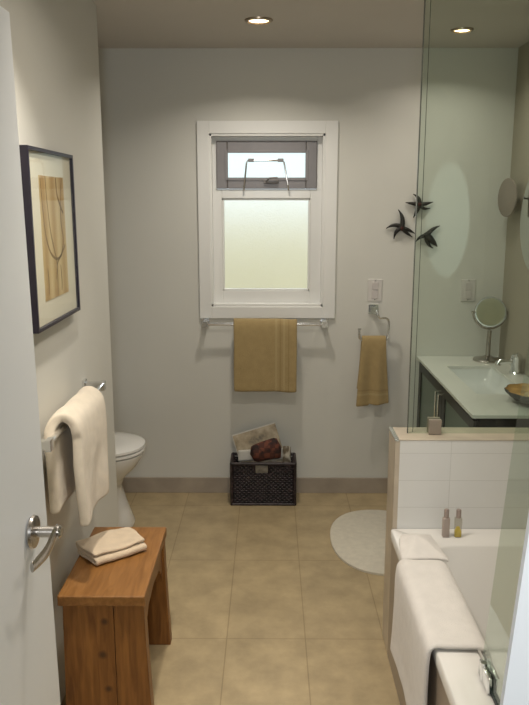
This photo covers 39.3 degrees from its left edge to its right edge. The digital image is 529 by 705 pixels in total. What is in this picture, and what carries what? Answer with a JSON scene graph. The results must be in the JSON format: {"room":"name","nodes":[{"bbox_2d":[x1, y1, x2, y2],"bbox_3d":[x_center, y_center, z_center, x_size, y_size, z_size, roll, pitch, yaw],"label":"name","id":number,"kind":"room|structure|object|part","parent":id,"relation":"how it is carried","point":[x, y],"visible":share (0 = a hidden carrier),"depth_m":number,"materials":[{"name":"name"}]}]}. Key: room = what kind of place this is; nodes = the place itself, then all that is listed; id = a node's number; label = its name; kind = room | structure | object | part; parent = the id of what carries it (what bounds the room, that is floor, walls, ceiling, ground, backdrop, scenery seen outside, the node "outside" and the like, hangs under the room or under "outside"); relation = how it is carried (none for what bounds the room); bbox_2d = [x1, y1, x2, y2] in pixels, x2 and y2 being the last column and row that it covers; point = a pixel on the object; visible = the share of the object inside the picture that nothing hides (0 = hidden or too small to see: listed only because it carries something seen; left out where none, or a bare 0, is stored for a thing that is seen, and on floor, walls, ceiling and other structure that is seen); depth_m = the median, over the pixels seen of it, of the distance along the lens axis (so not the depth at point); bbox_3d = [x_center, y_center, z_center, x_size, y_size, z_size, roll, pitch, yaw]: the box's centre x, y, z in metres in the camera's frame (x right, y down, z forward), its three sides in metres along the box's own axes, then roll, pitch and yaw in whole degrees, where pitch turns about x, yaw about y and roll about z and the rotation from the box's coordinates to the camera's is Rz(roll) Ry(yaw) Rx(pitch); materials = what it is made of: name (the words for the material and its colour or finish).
{"room":"bathroom","nodes":[
{"label":"bathroom","id":0,"kind":"room"},
{"bbox_2d":[0,0,118,703],"bbox_3d":[-0.746,0.048,1.955,0.140,2.400,2.500,0,12,0],"label":"wall","id":1,"kind":"structure","parent":0,"point":[55,42],"depth_m":2.55,"materials":[{"name":"paint"}]},
{"bbox_2d":[19,145,80,333],"bbox_3d":[-0.657,-0.355,2.289,0.032,0.520,0.473,0,12,0],"label":"framed picture","id":2,"kind":"object","parent":1,"relation":"attached to","point":[47,176],"visible":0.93,"depth_m":2.24,"materials":[{"name":"brown"}]},
{"bbox_2d":[38,175,68,301],"bbox_3d":[-0.650,-0.357,2.292,0.001,0.367,0.255,0,12,0],"label":"print","id":3,"kind":"object","parent":2,"relation":"attached to","point":[51,189],"depth_m":2.28,"materials":[{"name":"brown paper"}]},
{"bbox_2d":[41,378,105,451],"bbox_3d":[-0.633,0.190,2.407,0.080,0.044,0.724,0,12,0],"label":"towel bar","id":4,"kind":"object","parent":1,"relation":"attached to","point":[47,444],"visible":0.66,"depth_m":2.19,"materials":[{"name":"silver metal"}]},
{"bbox_2d":[44,386,108,526],"bbox_3d":[-0.593,0.328,2.389,0.116,0.372,0.406,0,12,0],"label":"bath towel","id":5,"kind":"object","parent":4,"relation":"hanging from","point":[78,460],"visible":0.98,"depth_m":2.28,"materials":[{"name":"white fabric"}]},
{"bbox_3d":[-0.605,0.190,2.407,0.017,0.017,0.680,0,12,0],"label":"rail","id":6,"kind":"part","parent":4,"relation":"part of","materials":[{"name":"silver metal"}]},
{"bbox_2d":[61,493,399,704],"bbox_3d":[-0.054,1.380,1.733,2.970,0.120,5.440,0,12,0],"label":"floor","id":7,"kind":"structure","parent":0,"point":[264,609],"depth_m":3.06,"materials":[{"name":"tile"}]},
{"bbox_2d":[57,527,171,704],"bbox_3d":[-0.495,0.919,2.555,0.280,0.452,0.496,0,12,0],"label":"wooden bench","id":8,"kind":"object","parent":7,"relation":"on","point":[113,611],"visible":0.93,"depth_m":2.33,"materials":[{"name":"brown wood"}]},
{"bbox_3d":[-0.551,0.979,2.349,0.166,0.418,0.044,0,12,0],"label":"leg","id":9,"kind":"part","parent":8,"relation":"part of","materials":[{"name":"brown wood"}]},
{"bbox_2d":[76,527,146,565],"bbox_3d":[-0.527,0.664,2.556,0.210,0.044,0.163,-9,15,-38],"label":"washcloth","id":10,"kind":"object","parent":8,"relation":"on","point":[100,548],"visible":1,"depth_m":2.52,"materials":[{"name":"white fabric"}]},
{"bbox_3d":[-0.411,0.979,2.348,0.109,0.418,0.044,0,12,0],"label":"leg","id":11,"kind":"part","parent":8,"relation":"part of","materials":[{"name":"brown wood"}]},
{"bbox_3d":[-0.394,0.809,2.531,0.033,0.159,0.384,0,12,0],"label":"rail","id":12,"kind":"part","parent":8,"relation":"part of","materials":[{"name":"brown wood"}]},
{"bbox_3d":[-0.408,0.893,2.767,0.109,0.418,0.044,0,12,0],"label":"leg","id":13,"kind":"part","parent":8,"relation":"part of","materials":[{"name":"brown wood"}]},
{"bbox_2d":[115,432,144,526],"bbox_3d":[-0.994,0.500,3.744,0.780,0.795,0.420,0,12,0],"label":"toilet","id":14,"kind":"object","parent":7,"relation":"on","point":[129,448],"visible":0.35,"depth_m":3.72,"materials":[{"name":"ceramic"}]},
{"bbox_3d":[-0.864,0.460,3.735,0.520,0.028,0.376,0,12,0],"label":"lid","id":15,"kind":"part","parent":14,"relation":"part of","materials":[{"name":"ceramic"}]},
{"bbox_3d":[-0.860,0.485,3.740,0.508,0.017,0.372,0,12,0],"label":"seat","id":16,"kind":"part","parent":14,"relation":"part of","materials":[{"name":"ceramic"}]},
{"bbox_2d":[230,452,296,505],"bbox_3d":[-0.006,0.703,4.121,0.365,0.250,0.179,0,12,0],"label":"wicker basket","id":17,"kind":"object","parent":7,"relation":"on","point":[279,489],"visible":0.96,"depth_m":4.05,"materials":[{"name":"black wicker"}]},
{"bbox_3d":[-0.171,0.706,4.122,0.016,0.215,0.166,0,12,0],"label":"panel","id":18,"kind":"part","parent":17,"relation":"part of","materials":[{"name":"black wicker"}]},
{"bbox_2d":[232,422,281,482],"bbox_3d":[-0.019,0.569,4.118,0.323,0.351,0.085,-1,12,-4],"label":"magazine","id":19,"kind":"object","parent":17,"relation":"in","point":[244,440],"visible":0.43,"depth_m":4.12,"materials":[{"name":"white paper"}]},
{"bbox_2d":[238,448,281,460],"bbox_3d":[-0.016,0.564,4.094,0.261,0.079,0.019,0,12,2],"label":"paper sheet","id":20,"kind":"object","parent":17,"relation":"in","point":[243,455],"visible":0.39,"depth_m":4.09,"materials":[{"name":"white paper"}]},
{"bbox_3d":[-0.007,0.721,4.050,0.352,0.215,0.016,0,12,0],"label":"panel","id":21,"kind":"part","parent":17,"relation":"part of","materials":[{"name":"black wicker"}]},
{"bbox_3d":[-0.005,0.692,4.191,0.352,0.215,0.016,0,12,0],"label":"panel","id":22,"kind":"part","parent":17,"relation":"part of","materials":[{"name":"black wicker"}]},
{"bbox_2d":[250,438,280,461],"bbox_3d":[0.007,0.533,4.052,0.173,0.131,0.064,0,12,0],"label":"cloth bundle","id":23,"kind":"object","parent":17,"relation":"in","point":[269,449],"visible":1,"depth_m":4.03,"materials":[{"name":"brown fabric"}]},
{"bbox_2d":[282,446,290,469],"bbox_3d":[0.124,0.585,4.061,0.049,0.160,0.020,-5,13,-24],"label":"rolled paper","id":24,"kind":"object","parent":17,"relation":"in","point":[286,450],"visible":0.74,"depth_m":4.05,"materials":[{"name":"beige paper"}]},
{"bbox_3d":[0.160,0.707,4.120,0.016,0.215,0.166,0,12,0],"label":"panel","id":25,"kind":"part","parent":17,"relation":"part of","materials":[{"name":"black wicker"}]},
{"bbox_2d":[330,510,385,575],"bbox_3d":[0.573,0.919,3.640,0.496,0.014,0.700,0,12,0],"label":"bath mat","id":26,"kind":"object","parent":7,"relation":"on","point":[358,538],"visible":0.49,"depth_m":3.62,"materials":[{"name":"white fabric"}]},
{"bbox_2d":[387,529,525,704],"bbox_3d":[0.856,1.030,1.895,0.827,0.500,1.590,0,12,0],"label":"bathtub","id":27,"kind":"object","parent":7,"relation":"on","point":[484,564],"visible":0.59,"depth_m":2.50,"materials":[{"name":"ceramic"}]},
{"bbox_2d":[399,534,448,561],"bbox_3d":[0.515,0.630,2.447,0.150,0.045,0.180,0,12,0],"label":"washcloth","id":28,"kind":"object","parent":27,"relation":"on","point":[412,546],"visible":1,"depth_m":2.40,"materials":[{"name":"white fabric"}]},
{"bbox_2d":[390,559,491,704],"bbox_3d":[0.502,0.869,2.167,0.188,0.335,0.513,0,12,0],"label":"bath towel","id":29,"kind":"object","parent":27,"relation":"on","point":[431,612],"visible":0.99,"depth_m":2.11,"materials":[{"name":"white fabric"}]},
{"bbox_2d":[441,508,449,536],"bbox_3d":[0.626,0.588,2.551,0.025,0.101,0.018,0,12,0],"label":"toiletry bottle","id":30,"kind":"object","parent":27,"relation":"on","point":[445,520],"visible":1,"depth_m":2.54,"materials":[{"name":"plastic"}]},
{"bbox_2d":[454,508,460,536],"bbox_3d":[0.668,0.588,2.550,0.025,0.101,0.018,0,12,0],"label":"toiletry bottle","id":31,"kind":"object","parent":27,"relation":"on","point":[457,532],"visible":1,"depth_m":2.55,"materials":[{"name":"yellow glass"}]},
{"bbox_2d":[478,659,499,704],"bbox_3d":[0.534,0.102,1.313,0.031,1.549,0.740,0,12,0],"label":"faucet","id":32,"kind":"object","parent":27,"relation":"on","point":[489,677],"visible":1,"depth_m":1.75,"materials":[{"name":"metal"}]},
{"bbox_2d":[417,356,528,427],"bbox_3d":[1.050,0.528,3.596,0.464,0.800,1.148,0,12,0],"label":"vanity","id":33,"kind":"object","parent":7,"relation":"on","point":[462,391],"visible":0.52,"depth_m":3.57,"materials":[{"name":"white stone"}]},
{"bbox_3d":[0.859,0.409,3.860,0.006,0.534,0.451,0,12,0],"label":"door glass","id":34,"kind":"part","parent":33,"relation":"part of","materials":[{"name":"glass"}]},
{"bbox_3d":[0.858,0.414,3.861,0.017,0.625,0.553,0,12,0],"label":"door","id":35,"kind":"part","parent":33,"relation":"part of","materials":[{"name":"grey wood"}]},
{"bbox_3d":[0.833,0.256,3.575,0.029,0.150,0.010,0,12,0],"label":"handle","id":36,"kind":"part","parent":33,"relation":"part of","materials":[{"name":"silver metal"}]},
{"bbox_3d":[0.833,0.268,3.517,0.029,0.150,0.010,0,12,0],"label":"handle","id":37,"kind":"part","parent":33,"relation":"part of","materials":[{"name":"silver metal"}]},
{"bbox_3d":[0.854,0.521,3.315,0.006,0.534,0.451,0,12,0],"label":"door glass","id":38,"kind":"part","parent":33,"relation":"part of","materials":[{"name":"grey glass"}]},
{"bbox_3d":[0.854,0.526,3.316,0.017,0.625,0.553,0,12,0],"label":"door","id":39,"kind":"part","parent":33,"relation":"part of","materials":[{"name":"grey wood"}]},
{"bbox_2d":[450,368,510,393],"bbox_3d":[1.058,0.171,3.562,0.243,0.082,0.573,0,12,0],"label":"basin","id":40,"kind":"object","parent":33,"relation":"in","point":[475,380],"depth_m":3.77,"materials":[{"name":"ceramic"}]},
{"bbox_2d":[471,297,507,363],"bbox_3d":[1.195,-0.124,3.932,0.155,0.342,0.155,-11,16,-43],"label":"makeup mirror","id":41,"kind":"object","parent":33,"relation":"on","point":[490,312],"visible":0.96,"depth_m":3.91,"materials":[{"name":"silver metal"}]},
{"bbox_3d":[1.195,-0.047,3.947,0.025,0.145,0.026,0,12,0],"label":"stem","id":42,"kind":"part","parent":41,"relation":"part of","materials":[{"name":"silver metal"}]},
{"bbox_2d":[495,352,522,374],"bbox_3d":[1.212,0.048,3.659,0.127,0.114,0.095,7,13,30],"label":"faucet","id":43,"kind":"object","parent":33,"relation":"on","point":[515,362],"visible":1,"depth_m":3.64,"materials":[{"name":"silver metal"}]},
{"bbox_3d":[1.192,0.047,3.655,0.107,0.033,0.030,0,12,0],"label":"spout","id":44,"kind":"part","parent":43,"relation":"part of","materials":[{"name":"silver metal"}]},
{"bbox_3d":[1.238,0.012,3.620,0.028,0.027,0.065,2,12,10],"label":"lever","id":45,"kind":"part","parent":43,"relation":"part of","materials":[{"name":"silver metal"}]},
{"bbox_2d":[504,383,528,404],"bbox_3d":[1.125,0.186,3.133,0.203,0.054,0.255,0,12,0],"label":"shell dish","id":46,"kind":"object","parent":33,"relation":"on","point":[516,391],"visible":0.98,"depth_m":3.21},
{"bbox_2d":[98,48,518,477],"bbox_3d":[-0.035,-0.387,4.076,2.970,2.400,0.140,0,12,0],"label":"wall","id":47,"kind":"structure","parent":0,"point":[173,375],"depth_m":3.95,"materials":[{"name":"paint"}]},
{"bbox_2d":[122,477,387,492],"bbox_3d":[-0.050,0.758,4.233,2.680,0.092,0.012,0,12,0],"label":"baseboard","id":48,"kind":"structure","parent":47,"relation":"attached to","point":[130,484],"depth_m":4.23,"materials":[{"name":"beige stone"}]},
{"bbox_2d":[201,318,327,327],"bbox_3d":[0.000,-0.158,4.012,0.688,0.042,0.077,0,12,0],"label":"towel bar","id":49,"kind":"object","parent":47,"relation":"attached to","point":[205,321],"visible":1,"depth_m":3.98,"materials":[{"name":"silver metal"}]},
{"bbox_3d":[0.000,-0.153,3.986,0.652,0.017,0.017,0,12,0],"label":"rail","id":50,"kind":"part","parent":49,"relation":"part of","materials":[{"name":"silver metal"}]},
{"bbox_2d":[233,318,296,392],"bbox_3d":[0.004,0.013,4.019,0.342,0.404,0.082,0,12,0],"label":"bath towel","id":51,"kind":"object","parent":49,"relation":"hanging from","point":[265,349],"visible":1,"depth_m":3.98,"materials":[{"name":"beige fabric"}]},
{"bbox_2d":[197,121,337,317],"bbox_3d":[0.016,-0.706,3.994,0.733,1.032,0.141,0,12,0],"label":"window","id":52,"kind":"structure","parent":47,"relation":"in","point":[267,190],"depth_m":3.98,"materials":[{"name":"white wood"}]},
{"bbox_3d":[0.009,-0.588,4.042,0.482,0.505,0.006,0,12,0],"label":"pane","id":53,"kind":"part","parent":52,"relation":"part of","materials":[{"name":"white glass"}]},
{"bbox_3d":[0.012,-0.997,3.939,0.533,0.246,0.052,0,12,0],"label":"awning sash","id":54,"kind":"part","parent":52,"relation":"part of","materials":[{"name":"white wood"}]},
{"bbox_3d":[0.012,-0.996,3.940,0.429,0.142,0.006,0,12,0],"label":"awning pane","id":55,"kind":"part","parent":52,"relation":"part of","materials":[{"name":"clear glass"}]},
{"bbox_3d":[0.015,-0.709,4.012,0.585,0.886,0.055,0,12,0],"label":"sash frame","id":56,"kind":"part","parent":52,"relation":"part of","materials":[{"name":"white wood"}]},
{"bbox_2d":[358,304,389,340],"bbox_3d":[0.590,-0.162,4.008,0.172,0.190,0.073,0,12,0],"label":"towel ring","id":57,"kind":"object","parent":47,"relation":"attached to","point":[372,308],"visible":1,"depth_m":3.98,"materials":[{"name":"silver metal"}]},
{"bbox_2d":[356,336,388,406],"bbox_3d":[0.590,0.099,4.035,0.180,0.389,0.079,0,12,0],"label":"hand towel","id":58,"kind":"object","parent":57,"relation":"hanging from","point":[372,382],"visible":1,"depth_m":4.01,"materials":[{"name":"beige fabric"}]},
{"bbox_2d":[367,279,381,300],"bbox_3d":[0.598,-0.337,4.005,0.078,0.120,0.010,0,12,0],"label":"switch plate","id":59,"kind":"object","parent":47,"relation":"attached to","point":[374,285],"visible":1,"depth_m":4.00,"materials":[{"name":"plastic"}]},
{"bbox_2d":[372,282,377,289],"bbox_3d":[0.598,-0.360,3.997,0.034,0.042,0.005,0,12,0],"label":"socket","id":60,"kind":"object","parent":59,"relation":"attached to","point":[374,284],"depth_m":4.00,"materials":[{"name":"plastic"}]},
{"bbox_2d":[372,291,377,298],"bbox_3d":[0.598,-0.313,4.007,0.034,0.042,0.005,0,12,0],"label":"socket","id":61,"kind":"object","parent":59,"relation":"attached to","point":[374,293],"depth_m":4.00,"materials":[{"name":"plastic"}]},
{"bbox_2d":[386,209,414,237],"bbox_3d":[0.725,-0.679,3.922,0.160,0.155,0.032,0,12,0],"label":"starfish","id":62,"kind":"object","parent":47,"relation":"attached to","point":[400,227],"visible":0.98,"depth_m":3.92,"materials":[{"name":"brown metal"}]},
{"bbox_2d":[406,194,432,217],"bbox_3d":[0.817,-0.773,3.903,0.146,0.125,0.031,0,12,0],"label":"starfish","id":63,"kind":"object","parent":47,"relation":"attached to","point":[419,202],"visible":0.87,"depth_m":3.89,"materials":[{"name":"brown metal"}]},
{"bbox_2d":[416,225,439,247],"bbox_3d":[0.868,-0.613,3.934,0.129,0.122,0.039,0,12,0],"label":"starfish","id":64,"kind":"object","parent":47,"relation":"attached to","point":[428,238],"visible":0.99,"depth_m":3.92,"materials":[{"name":"brown metal"}]},
{"bbox_2d":[460,279,475,300],"bbox_3d":[1.102,-0.336,4.001,0.078,0.120,0.010,0,12,0],"label":"socket plate","id":65,"kind":"object","parent":47,"relation":"attached to","point":[468,286],"visible":1,"depth_m":4.00,"materials":[{"name":"plastic"}]},
{"bbox_2d":[465,291,470,298],"bbox_3d":[1.102,-0.312,4.003,0.034,0.042,0.005,0,12,0],"label":"socket","id":66,"kind":"object","parent":65,"relation":"attached to","point":[467,293],"depth_m":4.00,"materials":[{"name":"plastic"}]},
{"bbox_2d":[465,282,471,289],"bbox_3d":[1.102,-0.359,3.994,0.034,0.042,0.005,0,12,0],"label":"socket","id":67,"kind":"object","parent":65,"relation":"attached to","point":[468,285],"depth_m":3.99,"materials":[{"name":"plastic"}]},
{"bbox_2d":[92,0,528,47],"bbox_3d":[-0.054,-1.079,1.229,2.970,0.100,5.440,0,12,0],"label":"ceiling","id":68,"kind":"structure","parent":0,"point":[120,23],"depth_m":3.21,"materials":[{"name":"paint"}]},
{"bbox_2d":[245,16,272,24],"bbox_3d":[-0.025,-1.424,3.179,0.122,0.009,0.122,0,12,0],"label":"recessed light","id":69,"kind":"object","parent":68,"relation":"in","point":[258,20],"visible":1,"depth_m":3.17,"materials":[{"name":"white"}]},
{"bbox_2d":[451,27,473,33],"bbox_3d":[0.897,-1.461,3.358,0.102,0.009,0.102,0,12,0],"label":"recessed light","id":70,"kind":"object","parent":68,"relation":"in","point":[460,30],"visible":1,"depth_m":3.34,"materials":[{"name":"white"}]},
{"bbox_2d":[397,441,528,528],"bbox_3d":[0.875,0.696,2.710,0.808,0.826,0.138,0,12,0],"label":"wall","id":71,"kind":"structure","parent":0,"point":[488,481],"depth_m":2.59,"materials":[{"name":"white tile"}]},
{"bbox_2d":[382,427,528,649],"bbox_3d":[0.866,0.694,2.709,0.826,0.832,0.144,0,12,0],"label":"trim","id":72,"kind":"structure","parent":71,"relation":"attached to","point":[396,434],"depth_m":2.63,"materials":[{"name":"beige stone"}]},
{"bbox_2d":[407,0,441,434],"bbox_3d":[0.890,-0.480,2.467,0.769,1.564,0.042,0,12,0],"label":"screen","id":73,"kind":"object","parent":72,"relation":"on","point":[434,424],"visible":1,"depth_m":2.51,"materials":[{"name":"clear glass"}]},
{"bbox_2d":[499,42,528,376],"bbox_3d":[1.350,0.162,1.401,0.160,2.400,5.300,0,12,0],"label":"wall","id":74,"kind":"structure","parent":0,"point":[514,332],"depth_m":3.77,"materials":[{"name":"beige paint"}]},
{"bbox_2d":[498,178,516,216],"bbox_3d":[1.249,-0.785,3.750,0.078,0.194,0.191,0,12,0],"label":"mirror","id":75,"kind":"object","parent":74,"relation":"attached to","point":[507,195],"visible":1,"depth_m":3.74,"materials":[{"name":"silver metal"}]},
{"bbox_2d":[520,181,528,269],"bbox_3d":[1.277,-0.606,3.398,0.018,0.524,0.584,0,12,0],"label":"oval mirror","id":76,"kind":"object","parent":74,"relation":"attached to","point":[524,217],"visible":1,"depth_m":3.60,"materials":[{"name":"silver metal"}]},
{"bbox_3d":[0.219,0.313,0.665,2.090,2.400,0.120,0,12,0],"label":"wall","id":77,"kind":"structure","parent":0,"visible":0},
{"bbox_2d":[0,6,62,704],"bbox_3d":[-0.448,0.424,1.161,0.108,1.967,0.773,0,12,0],"label":"door","id":78,"kind":"structure","parent":77,"relation":"in","point":[28,652],"depth_m":1.37,"materials":[{"name":"paint"}]},
{"bbox_3d":[-0.407,0.364,1.385,0.013,0.046,0.113,2,12,8],"label":"lever","id":79,"kind":"part","parent":78,"relation":"part of","materials":[{"name":"silver metal"}]},
{"bbox_2d":[500,512,528,704],"bbox_3d":[0.282,0.467,0.761,0.246,2.060,0.008,0,12,0],"label":"trim","id":80,"kind":"structure","parent":77,"relation":"attached to","point":[515,688],"depth_m":0.72,"materials":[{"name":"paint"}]}
]}

